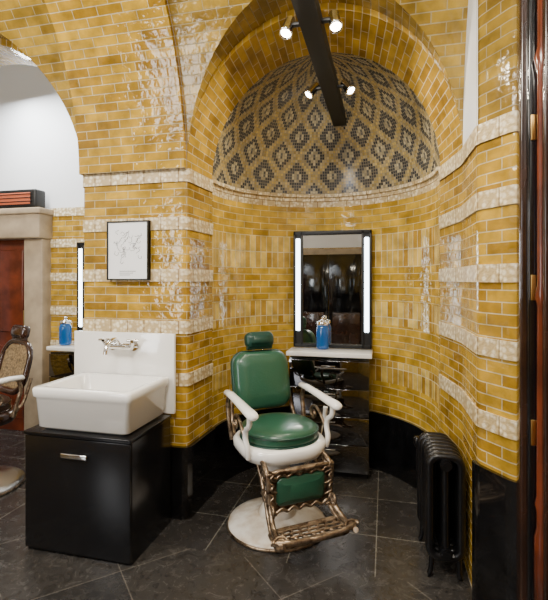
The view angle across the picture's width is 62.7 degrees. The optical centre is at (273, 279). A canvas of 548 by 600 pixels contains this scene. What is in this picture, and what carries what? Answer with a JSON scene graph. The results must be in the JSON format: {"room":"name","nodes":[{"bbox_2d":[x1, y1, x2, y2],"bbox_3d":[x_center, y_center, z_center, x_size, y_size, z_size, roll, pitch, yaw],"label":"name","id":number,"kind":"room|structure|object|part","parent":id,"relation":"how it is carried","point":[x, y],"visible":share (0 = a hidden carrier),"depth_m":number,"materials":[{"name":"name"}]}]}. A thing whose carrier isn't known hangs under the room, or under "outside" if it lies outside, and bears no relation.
{"room":"salon","nodes":[
{"label":"salon","id":0,"kind":"room"},
{"bbox_2d":[0,38,27,56],"bbox_3d":[-2.186,-1.230,3.239,1.860,1.060,0.001,0,0,14],"label":"arch","id":1,"kind":"object","parent":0,"point":[3,42],"depth_m":3.16,"materials":[{"name":"yellow tile"}]},
{"bbox_2d":[0,0,76,134],"bbox_3d":[-1.891,-1.450,2.497,0.930,1.500,1.300,0,0,14],"label":"ceiling","id":2,"kind":"structure","parent":0,"point":[27,24],"depth_m":2.85,"materials":[{"name":"tile"}]},
{"bbox_2d":[0,45,82,175],"bbox_3d":[-2.147,-1.200,3.400,1.860,1.000,0.330,0,0,14],"label":"soffit","id":3,"kind":"structure","parent":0,"point":[8,56],"depth_m":3.40,"materials":[{"name":"beige tile"}]},
{"bbox_2d":[51,215,83,351],"bbox_3d":[-1.568,0.400,4.282,1.300,2.200,0.001,0,0,14],"label":"wall","id":4,"kind":"structure","parent":0,"point":[63,259],"depth_m":4.40,"materials":[{"name":"tile"}]},
{"bbox_2d":[50,340,58,345],"bbox_3d":[-1.569,0.630,4.278,1.300,0.080,0.008,0,0,14],"label":"trim","id":5,"kind":"structure","parent":4,"relation":"attached to","point":[52,342],"depth_m":4.42,"materials":[{"name":"beige tile"}]},
{"bbox_2d":[50,306,76,314],"bbox_3d":[-1.569,0.300,4.278,1.300,0.080,0.008,0,0,14],"label":"trim","id":6,"kind":"structure","parent":4,"relation":"attached to","point":[54,310],"depth_m":4.40,"materials":[{"name":"beige tile"}]},
{"bbox_2d":[50,273,76,280],"bbox_3d":[-1.569,-0.030,4.278,1.300,0.080,0.008,0,0,14],"label":"trim","id":7,"kind":"structure","parent":4,"relation":"attached to","point":[53,276],"depth_m":4.39,"materials":[{"name":"beige tile"}]},
{"bbox_2d":[50,207,83,216],"bbox_3d":[-1.569,-0.665,4.278,1.300,0.080,0.008,0,0,14],"label":"trim","id":8,"kind":"structure","parent":4,"relation":"attached to","point":[72,211],"depth_m":4.38,"materials":[{"name":"beige tile"}]},
{"bbox_2d":[50,239,83,247],"bbox_3d":[-1.569,-0.360,4.278,1.300,0.080,0.008,0,0,14],"label":"trim","id":9,"kind":"structure","parent":4,"relation":"attached to","point":[53,242],"depth_m":4.39,"materials":[{"name":"beige tile"}]},
{"bbox_2d":[77,242,83,330],"bbox_3d":[-1.520,0.108,4.226,0.740,0.937,0.045,0,0,14],"label":"mirror","id":10,"kind":"object","parent":4,"relation":"attached to","point":[80,245],"visible":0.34,"depth_m":4.28,"materials":[{"name":"black mirror"}]},
{"bbox_3d":[-1.874,0.108,4.303,0.016,0.937,0.015,0,0,14],"label":"frame","id":11,"kind":"part","parent":10,"relation":"part of","materials":[{"name":"black metal"}]},
{"bbox_3d":[-1.815,0.108,4.288,0.018,0.937,0.015,0,0,14],"label":"frame","id":12,"kind":"part","parent":10,"relation":"part of","materials":[{"name":"black"}]},
{"bbox_2d":[0,31,175,208],"bbox_3d":[-2.527,-1.600,4.570,3.300,1.800,0.060,0,0,14],"label":"wall","id":13,"kind":"structure","parent":0,"point":[39,141],"depth_m":4.50,"materials":[{"name":"paint"},{"name":"sandstone"}]},
{"bbox_2d":[0,207,53,215],"bbox_3d":[-2.892,-0.660,4.511,1.460,0.060,0.210,0,0,14],"label":"trim","id":14,"kind":"structure","parent":13,"relation":"attached to","point":[28,210],"depth_m":4.29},
{"bbox_2d":[84,182,211,445],"bbox_3d":[-0.862,0.400,3.108,0.775,2.200,0.380,0,0,14],"label":"wall pier","id":15,"kind":"object","parent":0,"point":[179,248],"depth_m":2.92,"materials":[{"name":"yellow tile"}]},
{"bbox_2d":[167,0,251,151],"bbox_3d":[-0.312,-1.450,2.106,0.810,1.500,1.300,0,0,14],"label":"wall","id":16,"kind":"structure","parent":0,"point":[199,26],"depth_m":2.63,"materials":[{"name":"brick"}]},
{"bbox_2d":[44,0,186,174],"bbox_3d":[-1.532,-1.450,0.440,0.755,1.500,5.120,0,0,14],"label":"arch","id":17,"kind":"object","parent":16,"relation":"attached to","point":[120,57],"visible":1,"depth_m":2.80,"materials":[{"name":"tile"}]},
{"bbox_2d":[0,429,471,599],"bbox_3d":[-1.949,1.500,1.177,6.150,0.001,6.450,0,0,14],"label":"floor","id":18,"kind":"structure","parent":0,"point":[196,557],"depth_m":2.40,"materials":[{"name":"tile"}]},
{"bbox_2d":[0,324,32,496],"bbox_3d":[-2.211,0.925,3.172,0.649,1.149,0.913,0,0,34],"label":"barber chair","id":19,"kind":"object","parent":18,"relation":"on","point":[16,359],"visible":0.99,"depth_m":3.39,"materials":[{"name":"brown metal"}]},
{"bbox_2d":[0,394,10,411],"bbox_3d":[-2.174,0.903,3.249,0.465,0.103,0.465,0,0,34],"label":"seat cushion","id":20,"kind":"object","parent":19,"relation":"on","point":[6,406],"depth_m":3.27,"materials":[{"name":"brown leather"}]},
{"bbox_3d":[-2.015,0.665,3.486,0.350,0.322,0.087,0,0,34],"label":"backrest","id":21,"kind":"part","parent":19,"relation":"part of","materials":[{"name":"wicker"}]},
{"bbox_3d":[-2.015,0.665,3.485,0.443,0.412,0.136,0,0,34],"label":"backrest frame","id":22,"kind":"part","parent":19,"relation":"part of","materials":[{"name":"brown wood"}]},
{"bbox_2d":[46,341,73,381],"bbox_3d":[-1.568,1.040,4.032,0.760,0.920,0.424,0,0,14],"label":"vanity cabinet","id":23,"kind":"object","parent":18,"relation":"on","point":[61,360],"visible":0.12,"depth_m":3.90,"materials":[{"name":"black paint"}]},
{"bbox_3d":[-1.613,0.944,3.850,0.716,0.194,0.020,0,0,14],"label":"drawer","id":24,"kind":"part","parent":23,"relation":"part of","materials":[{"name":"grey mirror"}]},
{"bbox_2d":[46,341,73,351],"bbox_3d":[-1.568,0.598,4.034,0.760,0.035,0.420,0,0,14],"label":"countertop","id":25,"kind":"structure","parent":23,"relation":"on","point":[57,347],"depth_m":3.90,"materials":[{"name":"white stone"}]},
{"bbox_2d":[59,316,71,345],"bbox_3d":[-1.861,0.452,4.014,0.104,0.255,0.104,0,0,14],"label":"jar","id":26,"kind":"object","parent":25,"relation":"on","point":[65,328],"visible":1,"depth_m":3.97,"materials":[{"name":"blue glass"}]},
{"bbox_3d":[-1.861,0.356,4.014,0.092,0.065,0.092,0,0,14],"label":"lid","id":27,"kind":"part","parent":26,"relation":"part of","materials":[{"name":"silver metal"}]},
{"bbox_3d":[-1.613,0.741,3.850,0.716,0.194,0.020,0,0,14],"label":"drawer","id":28,"kind":"part","parent":23,"relation":"part of","materials":[{"name":"grey mirror"}]},
{"bbox_2d":[24,414,170,564],"bbox_3d":[-1.014,1.167,2.636,0.665,0.665,0.479,0,0,14],"label":"vanity cabinet","id":29,"kind":"object","parent":18,"relation":"on","point":[106,497],"visible":0.88,"depth_m":2.43,"materials":[{"name":"black wood"}]},
{"bbox_3d":[-1.073,0.947,2.409,0.160,0.026,0.010,0,0,14],"label":"handle plate","id":30,"kind":"part","parent":29,"relation":"part of","materials":[{"name":"silver metal"}]},
{"bbox_3d":[-1.065,1.170,2.432,0.652,0.620,0.018,0,0,14],"label":"door panel","id":31,"kind":"part","parent":29,"relation":"part of","materials":[{"name":"black laminate"}]},
{"bbox_2d":[32,331,175,434],"bbox_3d":[-1.021,0.584,2.666,0.718,0.498,0.489,0,0,14],"label":"washbasin","id":32,"kind":"object","parent":29,"relation":"on","point":[119,392],"depth_m":2.75,"materials":[{"name":"white ceramic"}]},
{"bbox_2d":[98,337,138,354],"bbox_3d":[-0.983,0.401,2.773,0.270,0.097,0.213,0,0,14],"label":"faucet","id":33,"kind":"object","parent":32,"relation":"attached to","point":[113,343],"visible":1,"depth_m":2.79,"materials":[{"name":"silver metal"}]},
{"bbox_3d":[-0.989,0.400,2.752,0.026,0.096,0.169,0,0,14],"label":"spout","id":34,"kind":"part","parent":33,"relation":"part of","materials":[{"name":"silver metal"}]},
{"bbox_2d":[224,331,358,552],"bbox_3d":[0.075,0.925,2.677,0.649,1.149,0.913,0,0,-23],"label":"barber chair","id":35,"kind":"object","parent":18,"relation":"on","point":[286,518],"visible":1,"depth_m":2.58,"materials":[{"name":"leather"}]},
{"bbox_3d":[-0.089,0.665,3.030,0.405,0.379,0.121,0,0,-23],"label":"backrest frame","id":36,"kind":"part","parent":35,"relation":"part of","materials":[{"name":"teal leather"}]},
{"bbox_3d":[-0.080,0.666,3.009,0.385,0.370,0.163,0,0,-23],"label":"backrest","id":37,"kind":"part","parent":35,"relation":"part of","materials":[{"name":"green leather"}]},
{"bbox_3d":[-0.049,1.185,2.456,0.034,0.320,0.277,0,0,-19],"label":"leg","id":38,"kind":"part","parent":35,"relation":"part of","materials":[{"name":"metal"}]},
{"bbox_3d":[-0.016,1.155,2.371,0.040,0.339,0.326,0,0,-20],"label":"leg","id":39,"kind":"part","parent":35,"relation":"part of","materials":[{"name":"metal"}]},
{"bbox_3d":[0.009,1.316,2.257,0.046,0.056,0.192,0,0,-23],"label":"foot cross arm","id":40,"kind":"part","parent":35,"relation":"part of","materials":[{"name":"metal"}]},
{"bbox_2d":[240,412,317,447],"bbox_3d":[0.031,0.903,2.749,0.465,0.103,0.465,0,0,-23],"label":"seat cushion","id":41,"kind":"object","parent":35,"relation":"on","point":[275,429],"depth_m":2.60,"materials":[{"name":"green leather"}]},
{"bbox_3d":[0.142,1.145,2.489,0.360,0.245,0.042,0,0,-23],"label":"leg panel frame","id":42,"kind":"part","parent":35,"relation":"part of","materials":[{"name":"metal"}]},
{"bbox_3d":[0.148,1.145,2.474,0.290,0.161,0.054,0,0,-23],"label":"leg panel","id":43,"kind":"part","parent":35,"relation":"part of","materials":[{"name":"green leather"}]},
{"bbox_3d":[0.209,1.034,2.868,0.249,0.390,0.038,0,0,-8],"label":"lever","id":44,"kind":"part","parent":35,"relation":"part of","materials":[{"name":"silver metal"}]},
{"bbox_3d":[0.298,1.185,2.604,0.034,0.320,0.277,0,0,-27],"label":"leg","id":45,"kind":"part","parent":35,"relation":"part of","materials":[{"name":"metal"}]},
{"bbox_3d":[0.336,1.155,2.522,0.040,0.339,0.326,0,0,-26],"label":"leg","id":46,"kind":"part","parent":35,"relation":"part of","materials":[{"name":"metal"}]},
{"bbox_3d":[0.401,1.316,2.424,0.046,0.056,0.192,0,0,-23],"label":"foot cross arm","id":47,"kind":"part","parent":35,"relation":"part of","materials":[{"name":"metal"}]},
{"bbox_2d":[286,346,372,478],"bbox_3d":[0.442,1.025,3.538,0.650,0.950,0.289,0,0,14],"label":"vanity cabinet","id":48,"kind":"object","parent":18,"relation":"on","point":[343,374],"visible":0.7,"depth_m":3.39,"materials":[{"name":"black paint"}]},
{"bbox_3d":[0.413,0.715,3.421,0.606,0.202,0.020,0,0,14],"label":"drawer","id":49,"kind":"part","parent":48,"relation":"part of","materials":[{"name":"black wood"}]},
{"bbox_3d":[0.413,0.925,3.421,0.606,0.202,0.020,0,0,14],"label":"drawer","id":50,"kind":"part","parent":48,"relation":"part of","materials":[{"name":"grey mirror"}]},
{"bbox_3d":[0.413,1.345,3.421,0.606,0.202,0.020,0,0,14],"label":"drawer","id":51,"kind":"part","parent":48,"relation":"part of","materials":[{"name":"grey mirror"}]},
{"bbox_2d":[286,346,372,358],"bbox_3d":[0.443,0.568,3.540,0.650,0.035,0.285,0,0,14],"label":"countertop","id":52,"kind":"structure","parent":48,"relation":"on","point":[295,350],"depth_m":3.45,"materials":[{"name":"white stone"}]},
{"bbox_2d":[316,317,328,349],"bbox_3d":[0.388,0.421,3.592,0.104,0.255,0.104,0,0,14],"label":"jar","id":53,"kind":"object","parent":52,"relation":"on","point":[322,330],"visible":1,"depth_m":3.55,"materials":[{"name":"blue glass"}]},
{"bbox_3d":[0.388,0.327,3.592,0.092,0.065,0.092,0,0,14],"label":"lid","id":54,"kind":"part","parent":53,"relation":"part of","materials":[{"name":"silver metal"}]},
{"bbox_3d":[0.413,1.135,3.421,0.606,0.202,0.020,0,0,14],"label":"drawer","id":55,"kind":"part","parent":48,"relation":"part of","materials":[{"name":"grey mirror"}]},
{"bbox_2d":[413,432,465,579],"bbox_3d":[0.885,1.185,2.436,0.227,0.631,0.454,0,0,14],"label":"radiator","id":56,"kind":"object","parent":18,"relation":"on","point":[440,466],"visible":1,"depth_m":2.26,"materials":[{"name":"black metal"}]},
{"bbox_3d":[0.847,0.955,2.654,0.048,0.060,0.048,0,0,14],"label":"valve knob","id":57,"kind":"part","parent":56,"relation":"part of","materials":[{"name":"black metal"}]},
{"bbox_2d":[533,0,542,599],"bbox_3d":[1.036,-0.200,1.742,0.056,3.400,0.056,0,0,14],"label":"colonnette","id":58,"kind":"object","parent":18,"relation":"on","point":[538,58],"visible":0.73,"depth_m":1.73,"materials":[{"name":"brown wood"}]},
{"bbox_2d":[279,0,355,126],"bbox_3d":[-0.088,-1.693,1.103,0.338,1.015,5.100,0,0,14],"label":"beam","id":59,"kind":"structure","parent":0,"point":[311,22],"depth_m":2.37,"materials":[{"name":"black metal"}]},
{"bbox_2d":[279,16,295,39],"bbox_3d":[0.070,-1.246,2.215,0.066,0.122,0.100,0,0,39],"label":"lamp","id":60,"kind":"object","parent":59,"relation":"attached to","point":[286,31],"depth_m":2.20,"materials":[{"name":"white glass"}]},
{"bbox_2d":[304,82,319,99],"bbox_3d":[0.250,-1.245,2.955,0.112,0.118,0.066,0,0,-25],"label":"lamp","id":61,"kind":"object","parent":59,"relation":"attached to","point":[310,92],"depth_m":2.94,"materials":[{"name":"white glass"}]},
{"bbox_2d":[328,9,342,33],"bbox_3d":[0.291,-1.246,2.160,0.066,0.122,0.100,0,0,-11],"label":"lamp","id":62,"kind":"object","parent":59,"relation":"attached to","point":[334,20],"depth_m":2.14,"materials":[{"name":"white glass"}]},
{"bbox_2d":[340,79,355,95],"bbox_3d":[0.476,-1.245,2.899,0.066,0.118,0.112,0,0,-37],"label":"lamp","id":63,"kind":"object","parent":59,"relation":"attached to","point":[350,89],"depth_m":2.88,"materials":[{"name":"white glass"}]},
{"bbox_2d":[187,0,461,154],"bbox_3d":[0.205,-1.160,2.507,1.620,0.920,0.273,0,0,14],"label":"arch","id":64,"kind":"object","parent":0,"point":[257,12],"depth_m":2.60,"materials":[{"name":"tile"}]},
{"bbox_2d":[187,9,461,178],"bbox_3d":[0.283,-1.140,2.825,1.620,0.880,0.380,0,0,14],"label":"soffit","id":65,"kind":"structure","parent":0,"point":[367,36],"depth_m":2.82,"materials":[{"name":"yellow tile"}]},
{"bbox_2d":[212,173,439,432],"bbox_3d":[0.394,0.400,3.387,1.530,2.200,0.765,0,0,14],"label":"wall","id":66,"kind":"structure","parent":0,"point":[252,237],"depth_m":3.47,"materials":[{"name":"yellow tile"}]},
{"bbox_2d":[107,220,150,279],"bbox_3d":[-0.939,-0.190,2.903,0.297,0.380,0.036,0,0,14],"label":"framed print","id":67,"kind":"object","parent":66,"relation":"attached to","point":[128,242],"visible":1,"depth_m":2.89,"materials":[{"name":"black"}]},
{"bbox_3d":[-1.081,-0.190,2.933,0.008,0.380,0.025,0,0,14],"label":"frame","id":68,"kind":"part","parent":67,"relation":"part of","materials":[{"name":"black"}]},
{"bbox_3d":[-0.941,-0.376,2.898,0.297,0.008,0.025,0,0,14],"label":"frame","id":69,"kind":"part","parent":67,"relation":"part of","materials":[{"name":"black wood"}]},
{"bbox_3d":[-0.941,-0.004,2.898,0.297,0.008,0.025,0,0,14],"label":"frame","id":70,"kind":"part","parent":67,"relation":"part of","materials":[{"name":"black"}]},
{"bbox_3d":[-0.800,-0.190,2.863,0.008,0.380,0.025,0,0,14],"label":"frame","id":71,"kind":"part","parent":67,"relation":"part of","materials":[{"name":"black wood"}]},
{"bbox_2d":[83,168,212,192],"bbox_3d":[-0.863,-0.665,3.104,0.791,0.088,0.388,0,0,14],"label":"trim","id":72,"kind":"structure","parent":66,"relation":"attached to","point":[189,175],"depth_m":2.92,"materials":[{"name":"beige tile"}]},
{"bbox_2d":[83,317,212,333],"bbox_3d":[-0.863,0.300,3.104,0.791,0.080,0.388,0,0,14],"label":"trim","id":73,"kind":"structure","parent":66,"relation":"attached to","point":[143,326],"depth_m":2.92,"materials":[{"name":"beige tile"}]},
{"bbox_2d":[83,269,212,281],"bbox_3d":[-0.863,-0.030,3.104,0.791,0.080,0.388,0,0,14],"label":"trim","id":74,"kind":"structure","parent":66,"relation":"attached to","point":[89,275],"depth_m":2.91,"materials":[{"name":"beige tile"}]},
{"bbox_2d":[83,216,212,234],"bbox_3d":[-0.863,-0.360,3.104,0.791,0.080,0.388,0,0,14],"label":"trim","id":75,"kind":"structure","parent":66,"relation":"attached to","point":[157,223],"depth_m":2.92,"materials":[{"name":"beige tile"}]},
{"bbox_2d":[176,363,212,385],"bbox_3d":[-0.863,0.630,3.104,0.791,0.080,0.388,0,0,14],"label":"trim","id":76,"kind":"structure","parent":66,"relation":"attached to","point":[182,379],"depth_m":2.90,"materials":[{"name":"beige tile"}]},
{"bbox_2d":[171,406,426,519],"bbox_3d":[-0.044,1.275,3.285,2.333,0.450,1.173,0,0,14],"label":"baseboard","id":77,"kind":"structure","parent":66,"relation":"attached to","point":[392,448],"depth_m":3.27,"materials":[{"name":"black tile"}]},
{"bbox_2d":[212,166,439,197],"bbox_3d":[0.394,-0.703,3.387,1.530,0.025,0.766,0,0,14],"label":"trim","id":78,"kind":"structure","parent":66,"relation":"attached to","point":[436,171],"depth_m":3.58,"materials":[{"name":"beige tile"}]},
{"bbox_2d":[293,229,371,348],"bbox_3d":[0.470,0.073,3.651,0.630,0.947,0.045,0,0,14],"label":"mirror","id":79,"kind":"object","parent":66,"relation":"attached to","point":[332,270],"visible":1,"depth_m":3.64,"materials":[{"name":"black mirror"}]},
{"bbox_3d":[0.170,0.073,3.715,0.016,0.947,0.015,0,0,14],"label":"frame","id":80,"kind":"part","parent":79,"relation":"part of","materials":[{"name":"black metal"}]},
{"bbox_3d":[0.229,0.073,3.701,0.018,0.947,0.015,0,0,14],"label":"frame","id":81,"kind":"part","parent":79,"relation":"part of","materials":[{"name":"black metal"}]},
{"bbox_3d":[0.469,0.076,3.647,0.480,0.882,0.004,0,0,14],"label":"mirror pane","id":82,"kind":"part","parent":79,"relation":"part of","materials":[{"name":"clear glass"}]},
{"bbox_3d":[0.468,0.534,3.642,0.630,0.025,0.015,0,0,14],"label":"frame","id":83,"kind":"part","parent":79,"relation":"part of","materials":[{"name":"black"}]},
{"bbox_3d":[0.468,-0.385,3.642,0.630,0.030,0.015,0,0,14],"label":"frame","id":84,"kind":"part","parent":79,"relation":"part of","materials":[{"name":"black metal"}]},
{"bbox_3d":[0.707,0.073,3.583,0.018,0.947,0.015,0,0,14],"label":"frame","id":85,"kind":"part","parent":79,"relation":"part of","materials":[{"name":"black metal"}]},
{"bbox_3d":[0.766,0.073,3.568,0.016,0.947,0.015,0,0,14],"label":"frame","id":86,"kind":"part","parent":79,"relation":"part of","materials":[{"name":"black metal"}]},
{"bbox_2d":[439,110,516,180],"bbox_3d":[0.987,-0.665,2.348,0.100,0.088,0.970,0,0,1],"label":"trim","id":87,"kind":"structure","parent":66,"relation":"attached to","point":[504,124],"depth_m":2.04,"materials":[{"name":"beige tile"}]},
{"bbox_2d":[439,374,516,440],"bbox_3d":[0.987,0.630,2.348,0.100,0.080,0.970,0,0,1],"label":"trim","id":88,"kind":"structure","parent":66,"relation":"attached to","point":[499,425],"depth_m":2.04,"materials":[{"name":"beige tile"}]},
{"bbox_2d":[439,321,516,361],"bbox_3d":[0.987,0.300,2.348,0.100,0.080,0.970,0,0,1],"label":"trim","id":89,"kind":"structure","parent":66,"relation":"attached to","point":[500,349],"depth_m":2.04,"materials":[{"name":"beige tile"}]},
{"bbox_2d":[472,460,516,599],"bbox_3d":[0.968,1.170,1.976,0.036,0.660,0.260,0,0,-21],"label":"baseboard","id":90,"kind":"structure","parent":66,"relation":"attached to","point":[494,494],"depth_m":1.96,"materials":[{"name":"black tile"}]},
{"bbox_2d":[212,52,439,193],"bbox_3d":[0.394,-1.110,3.387,1.530,0.820,0.765,0,0,14],"label":"semi-dome","id":91,"kind":"object","parent":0,"point":[275,139],"depth_m":3.45,"materials":[{"name":"multicoloured tile"}]},
{"bbox_2d":[395,0,467,146],"bbox_3d":[0.583,-1.450,1.885,1.033,1.500,1.300,0,0,14],"label":"wall","id":92,"kind":"structure","parent":0,"point":[444,22],"depth_m":2.36,"materials":[{"name":"tile"}]},
{"bbox_2d":[463,0,477,144],"bbox_3d":[0.983,-1.460,2.265,0.004,1.520,0.410,0,0,14],"label":"lunette","id":93,"kind":"object","parent":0,"point":[470,103],"depth_m":2.21,"materials":[{"name":"white paint"}]},
{"bbox_2d":[440,132,516,585],"bbox_3d":[1.037,0.400,2.350,0.215,2.200,0.940,0,0,14],"label":"wall pier","id":94,"kind":"object","parent":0,"point":[487,236],"depth_m":2.05,"materials":[{"name":"yellow tile"}]},
{"bbox_2d":[439,184,516,228],"bbox_3d":[0.987,-0.360,2.348,0.100,0.080,0.970,0,0,1],"label":"trim","id":95,"kind":"structure","parent":94,"relation":"attached to","point":[505,195],"depth_m":2.04,"materials":[{"name":"beige tile"}]},
{"bbox_2d":[439,263,516,281],"bbox_3d":[0.987,-0.030,2.348,0.100,0.080,0.970,0,0,1],"label":"trim","id":96,"kind":"structure","parent":94,"relation":"attached to","point":[507,272],"depth_m":2.04,"materials":[{"name":"beige tile"}]},
{"bbox_2d":[478,0,516,124],"bbox_3d":[0.986,-1.460,1.981,0.138,1.520,0.200,0,0,14],"label":"wall pier","id":97,"kind":"object","parent":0,"point":[497,19],"depth_m":1.97,"materials":[{"name":"yellow tile"}]},
{"bbox_2d":[526,0,536,599],"bbox_3d":[1.062,-0.300,1.777,0.112,3.600,0.030,0,0,14],"label":"door frame","id":98,"kind":"structure","parent":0,"point":[531,5],"depth_m":1.77,"materials":[{"name":"brown wood"}]},
{"bbox_3d":[-3.158,0.400,4.726,2.000,2.200,0.060,0,0,14],"label":"wall","id":99,"kind":"structure","parent":0,"visible":0},
{"bbox_2d":[0,240,23,430],"bbox_3d":[-2.863,0.550,4.586,0.940,1.900,0.050,0,0,14],"label":"leaf","id":100,"kind":"object","parent":99,"relation":"attached to","point":[16,424],"visible":0.02,"depth_m":4.50,"materials":[{"name":"brown wood"}]},
{"bbox_2d":[0,250,23,331],"bbox_3d":[-2.656,0.110,4.507,0.360,0.820,0.025,0,0,14],"label":"panel","id":101,"kind":"object","parent":100,"relation":"attached to","point":[11,261],"visible":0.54,"depth_m":4.48,"materials":[{"name":"brown wood"}]},
{"bbox_2d":[0,345,23,418],"bbox_3d":[-2.656,1.015,4.507,0.360,0.730,0.025,0,0,14],"label":"panel","id":102,"kind":"object","parent":100,"relation":"attached to","point":[20,414],"visible":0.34,"depth_m":4.47,"materials":[{"name":"brown wood"}]},
{"bbox_2d":[24,238,50,429],"bbox_3d":[-2.314,0.550,4.409,0.210,1.900,0.130,0,0,14],"label":"door frame","id":103,"kind":"structure","parent":99,"relation":"attached to","point":[37,252],"depth_m":4.35,"materials":[{"name":"stone"}]},
{"bbox_2d":[0,213,52,239],"bbox_3d":[-2.889,-0.545,4.521,1.420,0.290,0.190,0,0,14],"label":"lintel","id":104,"kind":"object","parent":103,"relation":"on","point":[15,226],"visible":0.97,"depth_m":4.32,"materials":[{"name":"stone"}]},
{"bbox_2d":[0,189,44,208],"bbox_3d":[-2.626,-0.781,4.421,0.780,0.178,0.156,0,0,14],"label":"heater","id":105,"kind":"object","parent":104,"relation":"on","point":[24,198],"visible":0.94,"depth_m":4.31,"materials":[{"name":"black"}]},
{"bbox_3d":[-2.656,-0.780,4.362,0.690,0.110,0.010,0,0,14],"label":"element panel","id":106,"kind":"part","parent":105,"relation":"part of","materials":[{"name":"brown metal"}]},
{"label":"wall","id":107,"kind":"structure","parent":0,"visible":0},
{"bbox_2d":[517,0,547,599],"bbox_3d":[1.052,-0.300,1.779,0.132,3.600,0.158,0,0,14],"label":"door frame","id":108,"kind":"structure","parent":107,"relation":"attached to","point":[521,4],"depth_m":1.80,"materials":[{"name":"brown wood"}]},
{"bbox_2d":[531,420,535,445],"bbox_3d":[1.019,0.600,1.769,0.018,0.100,0.009,0,0,14],"label":"hinge","id":109,"kind":"object","parent":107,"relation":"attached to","point":[533,422],"visible":1,"depth_m":1.76,"materials":[{"name":"gold metal"}]},
{"bbox_2d":[531,114,535,139],"bbox_3d":[1.019,-0.600,1.769,0.018,0.100,0.009,0,0,14],"label":"hinge","id":110,"kind":"object","parent":107,"relation":"attached to","point":[533,116],"visible":1,"depth_m":1.76,"materials":[{"name":"gold metal"}]},
{"bbox_2d":[531,275,535,299],"bbox_3d":[1.019,0.030,1.769,0.018,0.100,0.009,0,0,14],"label":"hinge","id":111,"kind":"object","parent":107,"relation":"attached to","point":[533,277],"visible":0.96,"depth_m":1.76,"materials":[{"name":"gold metal"}]}
]}

